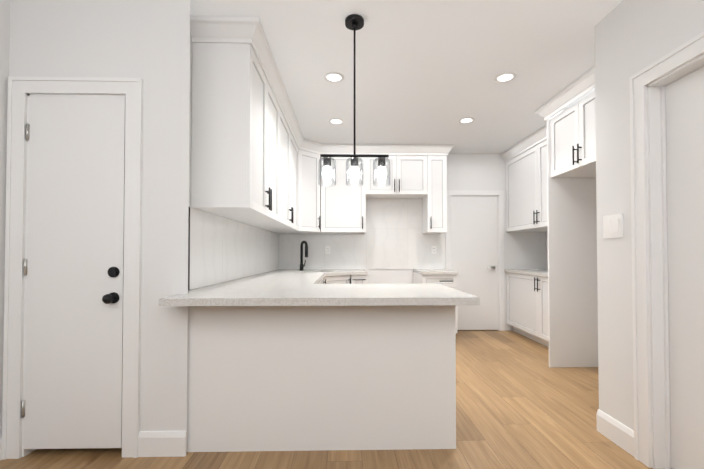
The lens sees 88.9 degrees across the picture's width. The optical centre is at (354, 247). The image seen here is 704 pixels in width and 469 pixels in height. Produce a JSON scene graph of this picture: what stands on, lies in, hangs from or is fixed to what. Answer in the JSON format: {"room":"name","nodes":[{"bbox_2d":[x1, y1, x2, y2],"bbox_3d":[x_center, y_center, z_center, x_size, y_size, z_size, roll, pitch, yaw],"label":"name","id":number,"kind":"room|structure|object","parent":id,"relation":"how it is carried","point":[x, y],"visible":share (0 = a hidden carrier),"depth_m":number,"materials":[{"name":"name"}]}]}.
{"room":"kitchen","nodes":[
{"label":"kitchen","id":0,"kind":"room"},
{"bbox_2d":[0,0,9,435],"bbox_3d":[-1.960,-0.188,-0.623,0.120,2.620,5.286,0,-1,-1],"label":"wall","id":1,"kind":"structure","parent":0,"point":[4,35],"depth_m":2.00,"materials":[{"name":"paint"}]},
{"bbox_2d":[0,434,1,459],"bbox_3d":[-1.891,1.054,-0.652,0.016,0.135,5.266,0,-1,-1],"label":"baseboard","id":2,"kind":"structure","parent":1,"relation":"attached to","point":[0,434],"depth_m":1.97,"materials":[{"name":"paint"}]},
{"bbox_2d":[9,0,189,430],"bbox_3d":[-1.512,-0.141,2.091,1.134,2.620,0.120,0,-1,-1],"label":"wall","id":3,"kind":"structure","parent":0,"point":[147,42],"depth_m":2.04,"materials":[{"name":"paint"}]},
{"bbox_2d":[2,76,142,459],"bbox_3d":[-1.575,0.104,2.073,0.737,2.128,0.144,0,-1,-1],"label":"trim","id":4,"kind":"structure","parent":3,"relation":"attached to","point":[21,89],"depth_m":2.01,"materials":[{"name":"paint"}]},
{"bbox_2d":[21,96,125,448],"bbox_3d":[-1.580,0.132,2.000,0.546,1.981,0.116,0,-1,-1],"label":"closet door","id":5,"kind":"structure","parent":3,"relation":"in","point":[74,266],"depth_m":2.02,"materials":[{"name":"paint"}]},
{"bbox_2d":[138,431,186,456],"bbox_3d":[-1.078,1.100,2.011,0.266,0.135,0.016,0,-1,-1],"label":"baseboard","id":6,"kind":"structure","parent":3,"relation":"attached to","point":[174,443],"depth_m":2.00,"materials":[{"name":"paint"}]},
{"bbox_2d":[189,33,247,288],"bbox_3d":[-1.136,-0.113,3.761,0.120,2.620,3.204,0,-1,-1],"label":"wall","id":7,"kind":"structure","parent":0,"point":[190,117],"depth_m":2.29,"materials":[{"name":"paint"}]},
{"bbox_2d":[188,207,278,289],"bbox_3d":[-1.070,0.029,3.740,0.011,0.521,3.005,0,-1,-1],"label":"backsplash","id":8,"kind":"structure","parent":7,"relation":"attached to","point":[221,249],"depth_m":2.90,"materials":[{"name":"tile"}]},
{"bbox_2d":[190,20,281,223],"bbox_3d":[-0.867,-0.843,2.831,0.370,1.187,1.058,0,-1,-1],"label":"upper cabinet","id":9,"kind":"object","parent":7,"relation":"attached to","point":[252,164],"depth_m":2.30,"materials":[{"name":"paint"}]},
{"bbox_2d":[249,100,289,227],"bbox_3d":[-0.884,-0.830,3.611,0.370,1.187,0.739,0,-1,-1],"label":"upper cabinet","id":10,"kind":"object","parent":7,"relation":"attached to","point":[285,111],"depth_m":3.72,"materials":[{"name":"paint"}]},
{"bbox_2d":[262,116,301,231],"bbox_3d":[-0.878,-0.818,4.270,0.412,1.187,0.814,0,-1,-1],"label":"upper cabinet","id":11,"kind":"object","parent":7,"relation":"attached to","point":[296,143],"depth_m":4.38,"materials":[{"name":"paint"}]},
{"bbox_2d":[275,136,325,233],"bbox_3d":[-0.748,-0.807,4.910,0.700,1.187,0.700,0,-1,-1],"label":"upper cabinet","id":12,"kind":"object","parent":7,"relation":"attached to","point":[313,193],"depth_m":4.81,"materials":[{"name":"paint"}]},
{"bbox_2d":[0,330,653,468],"bbox_3d":[0.512,1.182,1.091,5.300,0.060,8.650,0,-1,-1],"label":"floor","id":13,"kind":"structure","parent":0,"point":[521,403],"depth_m":2.20,"materials":[{"name":"brown wood"}]},
{"bbox_2d":[187,305,455,451],"bbox_3d":[-0.193,0.742,2.405,1.555,0.865,0.664,0,-1,-1],"label":"peninsula base panel","id":14,"kind":"object","parent":13,"relation":"on","point":[300,378],"visible":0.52,"depth_m":2.07,"materials":[{"name":"paint"}]},
{"bbox_2d":[323,275,358,283],"bbox_3d":[-0.192,0.777,4.472,0.427,0.864,0.360,0,-1,-1],"label":"base cabinet","id":15,"kind":"object","parent":13,"relation":"on","point":[350,279],"depth_m":4.53,"materials":[{"name":"paint"}]},
{"bbox_2d":[359,275,366,283],"bbox_3d":[0.027,0.784,4.915,0.277,0.864,0.671,0,-1,-1],"label":"base cabinet","id":16,"kind":"object","parent":13,"relation":"on","point":[362,278],"depth_m":4.63,"materials":[{"name":"paint"}]},
{"bbox_2d":[159,269,479,305],"bbox_3d":[-0.225,0.308,3.553,1.687,0.040,3.401,0,-1,-1],"label":"countertop","id":17,"kind":"structure","parent":16,"relation":"on","point":[288,287],"depth_m":2.06,"materials":[{"name":"stone"}]},
{"bbox_2d":[300,241,307,270],"bbox_3d":[-0.687,0.106,4.892,0.129,0.410,0.162,0,-1,-1],"label":"faucet","id":18,"kind":"object","parent":17,"relation":"on","point":[302,265],"visible":1,"depth_m":4.91,"materials":[{"name":"black metal"}]},
{"bbox_2d":[413,272,457,332],"bbox_3d":[1.106,0.785,4.942,0.457,0.865,0.666,0,-1,-1],"label":"base cabinet","id":19,"kind":"object","parent":13,"relation":"on","point":[449,281],"visible":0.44,"depth_m":4.66,"materials":[{"name":"paint"}]},
{"bbox_2d":[413,269,457,274],"bbox_3d":[1.106,0.332,4.957,0.463,0.040,0.652,0,-1,-1],"label":"countertop","id":20,"kind":"structure","parent":19,"relation":"on","point":[434,272],"depth_m":4.63,"materials":[{"name":"stone"}]},
{"bbox_2d":[506,272,535,339],"bbox_3d":[2.565,0.783,4.834,0.605,0.864,0.946,0,-1,-1],"label":"base cabinet","id":21,"kind":"object","parent":13,"relation":"on","point":[527,305],"depth_m":4.90,"materials":[{"name":"paint"}]},
{"bbox_2d":[505,269,547,276],"bbox_3d":[2.561,0.324,4.473,0.630,0.040,1.684,0,-1,-1],"label":"countertop","id":22,"kind":"structure","parent":21,"relation":"on","point":[540,272],"depth_m":4.80,"materials":[{"name":"stone"}]},
{"bbox_2d":[534,276,548,346],"bbox_3d":[2.583,0.770,4.051,0.605,0.864,0.856,0,-1,-1],"label":"base cabinet","id":23,"kind":"object","parent":13,"relation":"on","point":[540,282],"depth_m":4.37,"materials":[{"name":"paint"}]},
{"bbox_2d":[190,0,622,153],"bbox_3d":[0.475,-1.479,2.837,5.300,0.080,5.250,0,-1,-1],"label":"ceiling","id":24,"kind":"structure","parent":0,"point":[428,71],"depth_m":2.77,"materials":[{"name":"paint"}]},
{"bbox_2d":[324,72,343,81],"bbox_3d":[-0.169,-1.432,3.017,0.170,0.005,0.170,0,-1,-1],"label":"recessed light","id":25,"kind":"object","parent":24,"relation":"in","point":[334,77],"visible":1,"depth_m":3.01,"materials":[{"name":"paint"}]},
{"bbox_2d":[329,118,343,123],"bbox_3d":[-0.201,-1.415,4.016,0.170,0.005,0.170,0,-1,-1],"label":"recessed light","id":26,"kind":"object","parent":24,"relation":"in","point":[336,121],"visible":1,"depth_m":4.01,"materials":[{"name":"paint"}]},
{"bbox_2d":[318,14,389,186],"bbox_3d":[0.002,-0.920,2.271,0.454,1.051,0.120,0,-1,-1],"label":"pendant light","id":27,"kind":"object","parent":24,"relation":"hanging from","point":[354,22],"visible":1,"depth_m":2.25,"materials":[{"name":"black metal"}]},
{"bbox_2d":[459,117,474,122],"bbox_3d":[1.250,-1.415,3.988,0.170,0.005,0.170,0,-1,-1],"label":"recessed light","id":28,"kind":"object","parent":24,"relation":"in","point":[466,120],"visible":1,"depth_m":3.98,"materials":[{"name":"paint"}]},
{"bbox_2d":[494,72,515,82],"bbox_3d":[1.271,-1.432,3.018,0.170,0.005,0.170,0,-1,-1],"label":"recessed light","id":29,"kind":"object","parent":24,"relation":"in","point":[505,77],"visible":1,"depth_m":3.01,"materials":[{"name":"paint"}]},
{"bbox_2d":[279,153,545,330],"bbox_3d":[0.934,-0.086,5.369,4.090,2.620,0.160,0,-1,-1],"label":"wall","id":30,"kind":"structure","parent":0,"point":[524,250],"depth_m":5.32,"materials":[{"name":"paint"}]},
{"bbox_2d":[326,144,369,233],"bbox_3d":[-0.153,-0.805,5.068,0.734,1.187,0.412,0,-1,-1],"label":"upper cabinet","id":31,"kind":"object","parent":30,"relation":"attached to","point":[345,205],"depth_m":4.91,"materials":[{"name":"paint"}]},
{"bbox_2d":[279,198,444,268],"bbox_3d":[0.115,-0.205,5.268,2.431,1.041,0.009,0,-1,-1],"label":"backsplash","id":32,"kind":"structure","parent":30,"relation":"attached to","point":[393,237],"depth_m":5.27,"materials":[{"name":"tile"}]},
{"bbox_2d":[325,246,329,253],"bbox_3d":[-0.385,0.032,5.245,0.072,0.116,0.007,0,-1,-1],"label":"electrical outlet plate","id":33,"kind":"object","parent":32,"relation":"attached to","point":[327,249],"visible":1,"depth_m":5.24,"materials":[{"name":"plastic"}]},
{"bbox_2d":[432,246,436,253],"bbox_3d":[1.176,0.033,5.279,0.072,0.116,0.007,0,-1,-1],"label":"electrical outlet plate","id":34,"kind":"object","parent":32,"relation":"attached to","point":[434,250],"visible":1,"depth_m":5.28,"materials":[{"name":"plastic"}]},
{"bbox_2d":[370,144,429,197],"bbox_3d":[0.579,-1.064,5.109,0.850,0.667,0.370,0,-1,-1],"label":"upper cabinet","id":35,"kind":"object","parent":30,"relation":"attached to","point":[409,175],"depth_m":4.93,"materials":[{"name":"paint"}]},
{"bbox_2d":[418,144,449,233],"bbox_3d":[1.109,-0.804,5.117,0.329,1.187,0.370,0,-1,-1],"label":"upper cabinet","id":36,"kind":"object","parent":30,"relation":"attached to","point":[434,206],"depth_m":4.94,"materials":[{"name":"paint"}]},
{"bbox_2d":[451,196,497,329],"bbox_3d":[1.782,0.224,5.298,0.692,1.974,0.092,0,-1,-1],"label":"back door","id":37,"kind":"structure","parent":30,"relation":"in","point":[474,241],"depth_m":5.31,"materials":[{"name":"paint"}]},
{"bbox_2d":[446,190,504,330],"bbox_3d":[1.781,0.188,5.354,0.864,2.072,0.138,0,-1,-1],"label":"door frame","id":38,"kind":"structure","parent":30,"relation":"attached to","point":[499,194],"depth_m":5.29,"materials":[{"name":"paint"}]},
{"bbox_2d":[594,0,703,430],"bbox_3d":[1.692,-0.184,-0.430,0.120,2.620,5.510,0,-1,-1],"label":"wall","id":39,"kind":"structure","parent":0,"point":[632,37],"depth_m":2.10,"materials":[{"name":"paint"}]},
{"bbox_2d":[603,213,622,237],"bbox_3d":[1.569,-0.130,2.178,0.010,0.140,0.156,0,-1,-1],"label":"switch plate","id":40,"kind":"object","parent":39,"relation":"attached to","point":[612,226],"visible":1,"depth_m":2.17,"materials":[{"name":"plastic"}]},
{"bbox_2d":[596,409,633,455],"bbox_3d":[1.566,1.102,2.146,0.016,0.135,0.310,0,-1,-1],"label":"baseboard","id":41,"kind":"structure","parent":39,"relation":"attached to","point":[615,431],"depth_m":2.14,"materials":[{"name":"paint"}]},
{"bbox_2d":[629,31,703,468],"bbox_3d":[1.636,0.095,1.540,0.144,2.128,0.936,0,-1,-1],"label":"door frame","id":42,"kind":"structure","parent":39,"relation":"attached to","point":[648,84],"depth_m":1.91,"materials":[{"name":"paint"}]},
{"bbox_2d":[665,66,703,468],"bbox_3d":[1.687,0.140,1.540,0.038,2.014,0.732,0,-1,-1],"label":"door","id":43,"kind":"structure","parent":39,"relation":"in","point":[684,103],"depth_m":1.79,"materials":[{"name":"paint"}]},
{"bbox_3d":[2.953,-0.112,3.843,0.120,2.620,2.980,0,-1,-1],"label":"wall","id":44,"kind":"structure","parent":0,"visible":0},
{"bbox_2d":[505,138,556,233],"bbox_3d":[2.565,-0.822,4.862,0.605,1.157,0.946,0,-1,-1],"label":"upper cabinet","id":45,"kind":"object","parent":44,"relation":"attached to","point":[519,170],"depth_m":4.90,"materials":[{"name":"paint"}]},
{"bbox_2d":[546,232,547,268],"bbox_3d":[2.874,0.027,4.486,0.009,0.551,1.687,0,-1,-1],"label":"backsplash","id":46,"kind":"structure","parent":44,"relation":"attached to","point":[546,250],"depth_m":5.30,"materials":[{"name":"tile"}]},
{"bbox_2d":[533,126,596,229],"bbox_3d":[2.582,-0.836,4.078,0.605,1.157,0.857,0,-1,-1],"label":"upper cabinet","id":47,"kind":"object","parent":44,"relation":"attached to","point":[551,185],"depth_m":3.62,"materials":[{"name":"paint"}]},
{"bbox_2d":[549,70,595,177],"bbox_3d":[2.446,-1.071,3.183,0.917,0.717,0.891,0,-1,-1],"label":"upper cabinet","id":48,"kind":"object","parent":44,"relation":"attached to","point":[572,130],"depth_m":3.26,"materials":[{"name":"paint"}]}
]}

